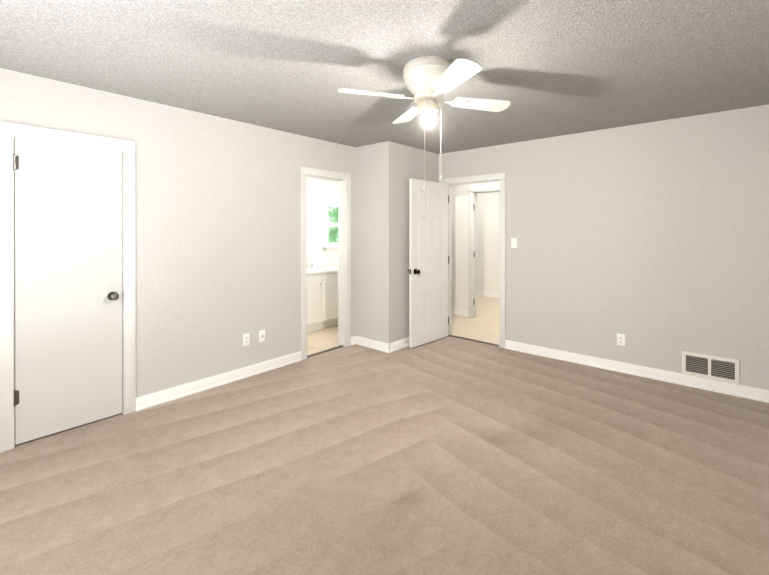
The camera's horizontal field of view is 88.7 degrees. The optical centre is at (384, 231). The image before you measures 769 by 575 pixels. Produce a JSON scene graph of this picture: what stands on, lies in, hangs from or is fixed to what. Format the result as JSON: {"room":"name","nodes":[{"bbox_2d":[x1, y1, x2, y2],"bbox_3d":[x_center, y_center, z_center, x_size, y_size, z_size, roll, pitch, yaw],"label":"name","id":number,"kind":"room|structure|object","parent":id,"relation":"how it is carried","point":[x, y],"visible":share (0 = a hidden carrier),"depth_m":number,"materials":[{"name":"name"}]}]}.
{"room":"empty bedroom","nodes":[
{"label":"empty bedroom","id":0,"kind":"room"},
{"bbox_2d":[0,68,355,397],"bbox_3d":[-0.998,0.179,4.247,0.120,2.440,6.610,0,0,41],"label":"wall","id":1,"kind":"structure","parent":0,"point":[217,238],"depth_m":3.47,"materials":[{"name":"paint"}]},
{"bbox_2d":[13,137,121,444],"bbox_3d":[-2.192,0.383,2.763,0.107,2.014,0.608,0,0,41],"label":"closet door","id":2,"kind":"structure","parent":1,"relation":"in","point":[68,282],"depth_m":2.75,"materials":[{"name":"white wood"}]},
{"bbox_2d":[0,121,135,452],"bbox_3d":[-2.239,0.352,2.809,0.136,2.100,0.770,0,0,41],"label":"trim","id":3,"kind":"structure","parent":1,"relation":"attached to","point":[9,132],"depth_m":2.58,"materials":[{"name":"white wood"}]},
{"bbox_2d":[243,333,249,345],"bbox_3d":[-1.326,1.040,3.773,0.008,0.116,0.072,0,0,41],"label":"electrical outlet","id":4,"kind":"object","parent":1,"relation":"attached to","point":[246,339],"visible":1,"depth_m":3.77,"materials":[{"name":"white plastic"}]},
{"bbox_2d":[259,330,264,341],"bbox_3d":[-1.211,1.040,3.898,0.018,0.116,0.072,0,0,41],"label":"jack","id":5,"kind":"object","parent":1,"relation":"attached to","point":[261,335],"visible":1,"depth_m":3.89,"materials":[{"name":"white plastic"}]},
{"bbox_2d":[307,345,343,357],"bbox_3d":[-0.697,1.394,4.564,0.050,0.009,0.576,0,0,41],"label":"trim","id":6,"kind":"structure","parent":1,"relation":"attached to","point":[323,351],"depth_m":4.56,"materials":[{"name":"silver metal"}]},
{"bbox_2d":[301,166,350,359],"bbox_3d":[-0.706,0.349,4.571,0.136,2.100,0.740,0,0,41],"label":"door frame","id":7,"kind":"structure","parent":1,"relation":"attached to","point":[345,178],"depth_m":4.76,"materials":[{"name":"white wood"}]},
{"bbox_2d":[136,291,768,411],"bbox_3d":[0.745,1.350,4.059,5.920,0.100,8.370,0,0,41],"label":"baseboard","id":8,"kind":"structure","parent":1,"relation":"attached to","point":[204,384],"depth_m":3.74,"materials":[{"name":"white wood"}]},
{"bbox_2d":[307,177,337,260],"bbox_3d":[-1.245,0.176,6.066,0.120,2.440,2.650,0,0,41],"label":"wall","id":9,"kind":"structure","parent":0,"point":[317,189],"depth_m":6.18,"materials":[{"name":"white paint"}]},
{"bbox_2d":[307,259,337,266],"bbox_3d":[-1.017,0.505,6.219,0.020,0.100,1.740,0,0,41],"label":"backsplash","id":10,"kind":"structure","parent":9,"relation":"attached to","point":[329,262],"depth_m":6.21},
{"bbox_2d":[322,198,337,251],"bbox_3d":[-0.725,-0.101,6.627,0.136,0.850,0.920,0,0,41],"label":"bathroom window","id":11,"kind":"structure","parent":9,"relation":"in","point":[327,246],"depth_m":6.33,"materials":[{"name":"white wood"}]},
{"bbox_2d":[307,325,339,354],"bbox_3d":[-0.739,1.446,5.629,1.460,0.100,2.890,0,0,41],"label":"floor","id":12,"kind":"structure","parent":0,"point":[319,340],"depth_m":5.07,"materials":[{"name":"beige tile"}]},
{"bbox_2d":[307,271,337,331],"bbox_3d":[-0.798,0.993,6.031,0.598,0.805,1.720,0,0,41],"label":"bathroom vanity","id":13,"kind":"object","parent":12,"relation":"on","point":[322,294],"depth_m":5.55,"materials":[{"name":"white wood"}]},
{"bbox_2d":[307,263,337,274],"bbox_3d":[-0.806,0.573,6.036,0.578,0.035,1.740,0,0,41],"label":"countertop","id":14,"kind":"structure","parent":13,"relation":"on","point":[310,270],"depth_m":5.72,"materials":[{"name":"white stone"}]},
{"bbox_2d":[0,336,768,574],"bbox_3d":[0.282,1.453,2.262,4.500,0.100,5.290,0,0,41],"label":"floor","id":15,"kind":"structure","parent":0,"point":[448,455],"depth_m":2.24,"materials":[{"name":"beige carpet"}]},
{"bbox_2d":[0,0,768,153],"bbox_3d":[0.278,-1.087,2.313,4.580,0.100,5.370,0,0,41],"label":"ceiling","id":16,"kind":"structure","parent":0,"point":[552,68],"depth_m":2.35,"materials":[{"name":"white paint"}]},
{"bbox_2d":[338,56,510,190],"bbox_3d":[0.277,-0.643,2.481,0.867,0.788,0.867,0,0,29],"label":"fan","id":17,"kind":"object","parent":16,"relation":"hanging from","point":[430,81],"visible":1,"depth_m":2.39,"materials":[{"name":"white plastic"}]},
{"bbox_2d":[356,141,438,343],"bbox_3d":[0.226,0.177,5.151,0.540,2.440,1.160,0,0,41],"label":"wall","id":18,"kind":"structure","parent":0,"point":[386,171],"depth_m":4.70,"materials":[{"name":"paint"}]},
{"bbox_2d":[451,296,498,343],"bbox_3d":[1.862,1.444,6.593,4.520,0.100,3.320,0,0,41],"label":"floor","id":19,"kind":"structure","parent":0,"point":[481,329],"depth_m":5.95,"materials":[{"name":"beige wood"}]},
{"bbox_2d":[452,182,498,310],"bbox_3d":[1.600,0.175,6.289,4.520,2.440,0.120,0,0,41],"label":"wall","id":20,"kind":"structure","parent":0,"point":[460,246],"depth_m":6.50,"materials":[{"name":"white paint"}]},
{"bbox_2d":[473,205,474,304],"bbox_3d":[1.451,0.380,6.353,0.012,1.638,0.040,0,0,41],"label":"door hinges","id":21,"kind":"object","parent":20,"relation":"attached to","point":[473,257],"depth_m":6.34,"materials":[{"name":"silver metal"}]},
{"bbox_2d":[469,186,498,317],"bbox_3d":[1.777,0.345,6.135,0.950,2.100,0.152,0,0,41],"label":"door frame","id":22,"kind":"structure","parent":20,"relation":"attached to","point":[474,191],"depth_m":6.37,"materials":[{"name":"white wood"}]},
{"bbox_2d":[477,192,498,292],"bbox_3d":[2.912,0.172,7.798,4.520,2.440,0.120,0,0,41],"label":"wall","id":23,"kind":"structure","parent":0,"point":[488,236],"depth_m":8.33,"materials":[{"name":"white paint"}]},
{"bbox_2d":[439,104,768,389],"bbox_3d":[2.250,0.180,4.080,3.920,2.440,0.120,0,0,41],"label":"wall","id":24,"kind":"structure","parent":0,"point":[650,241],"depth_m":3.79,"materials":[{"name":"paint"}]},
{"bbox_2d":[408,178,448,347],"bbox_3d":[0.573,0.379,4.945,0.179,2.014,0.754,0,0,45],"label":"entry door","id":25,"kind":"structure","parent":24,"relation":"in","point":[428,267],"depth_m":4.89,"materials":[{"name":"white wood"}]},
{"bbox_2d":[448,335,498,345],"bbox_3d":[1.135,1.393,5.025,0.736,0.009,0.050,0,0,41],"label":"trim","id":26,"kind":"structure","parent":24,"relation":"attached to","point":[448,335],"depth_m":5.00,"materials":[{"name":"silver metal"}]},
{"bbox_2d":[441,173,505,347],"bbox_3d":[1.148,0.348,5.038,0.900,2.100,0.152,0,0,41],"label":"door frame","id":27,"kind":"structure","parent":24,"relation":"attached to","point":[500,178],"depth_m":4.73,"materials":[{"name":"white wood"}]},
{"bbox_2d":[511,238,516,247],"bbox_3d":[1.521,0.139,4.621,0.072,0.116,0.018,0,0,41],"label":"light switch","id":28,"kind":"object","parent":24,"relation":"attached to","point":[513,242],"visible":1,"depth_m":4.62,"materials":[{"name":"white plastic"}]},
{"bbox_2d":[617,333,624,345],"bbox_3d":[2.351,1.080,3.908,0.072,0.116,0.008,0,0,41],"label":"electrical outlet","id":29,"kind":"object","parent":24,"relation":"attached to","point":[620,339],"visible":1,"depth_m":3.90,"materials":[{"name":"white plastic"}]},
{"bbox_2d":[682,351,738,383],"bbox_3d":[2.863,1.198,3.462,0.390,0.203,0.010,0,0,41],"label":"air vent","id":30,"kind":"object","parent":24,"relation":"in","point":[711,367],"visible":1,"depth_m":3.45,"materials":[{"name":"white metal"}]},
{"label":"outside","id":31,"kind":"structure","parent":0,"visible":0},
{"bbox_2d":[328,206,337,242],"bbox_3d":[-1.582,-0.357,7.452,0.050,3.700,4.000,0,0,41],"label":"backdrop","id":32,"kind":"structure","parent":31,"point":[333,219],"depth_m":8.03,"materials":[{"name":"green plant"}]}
]}

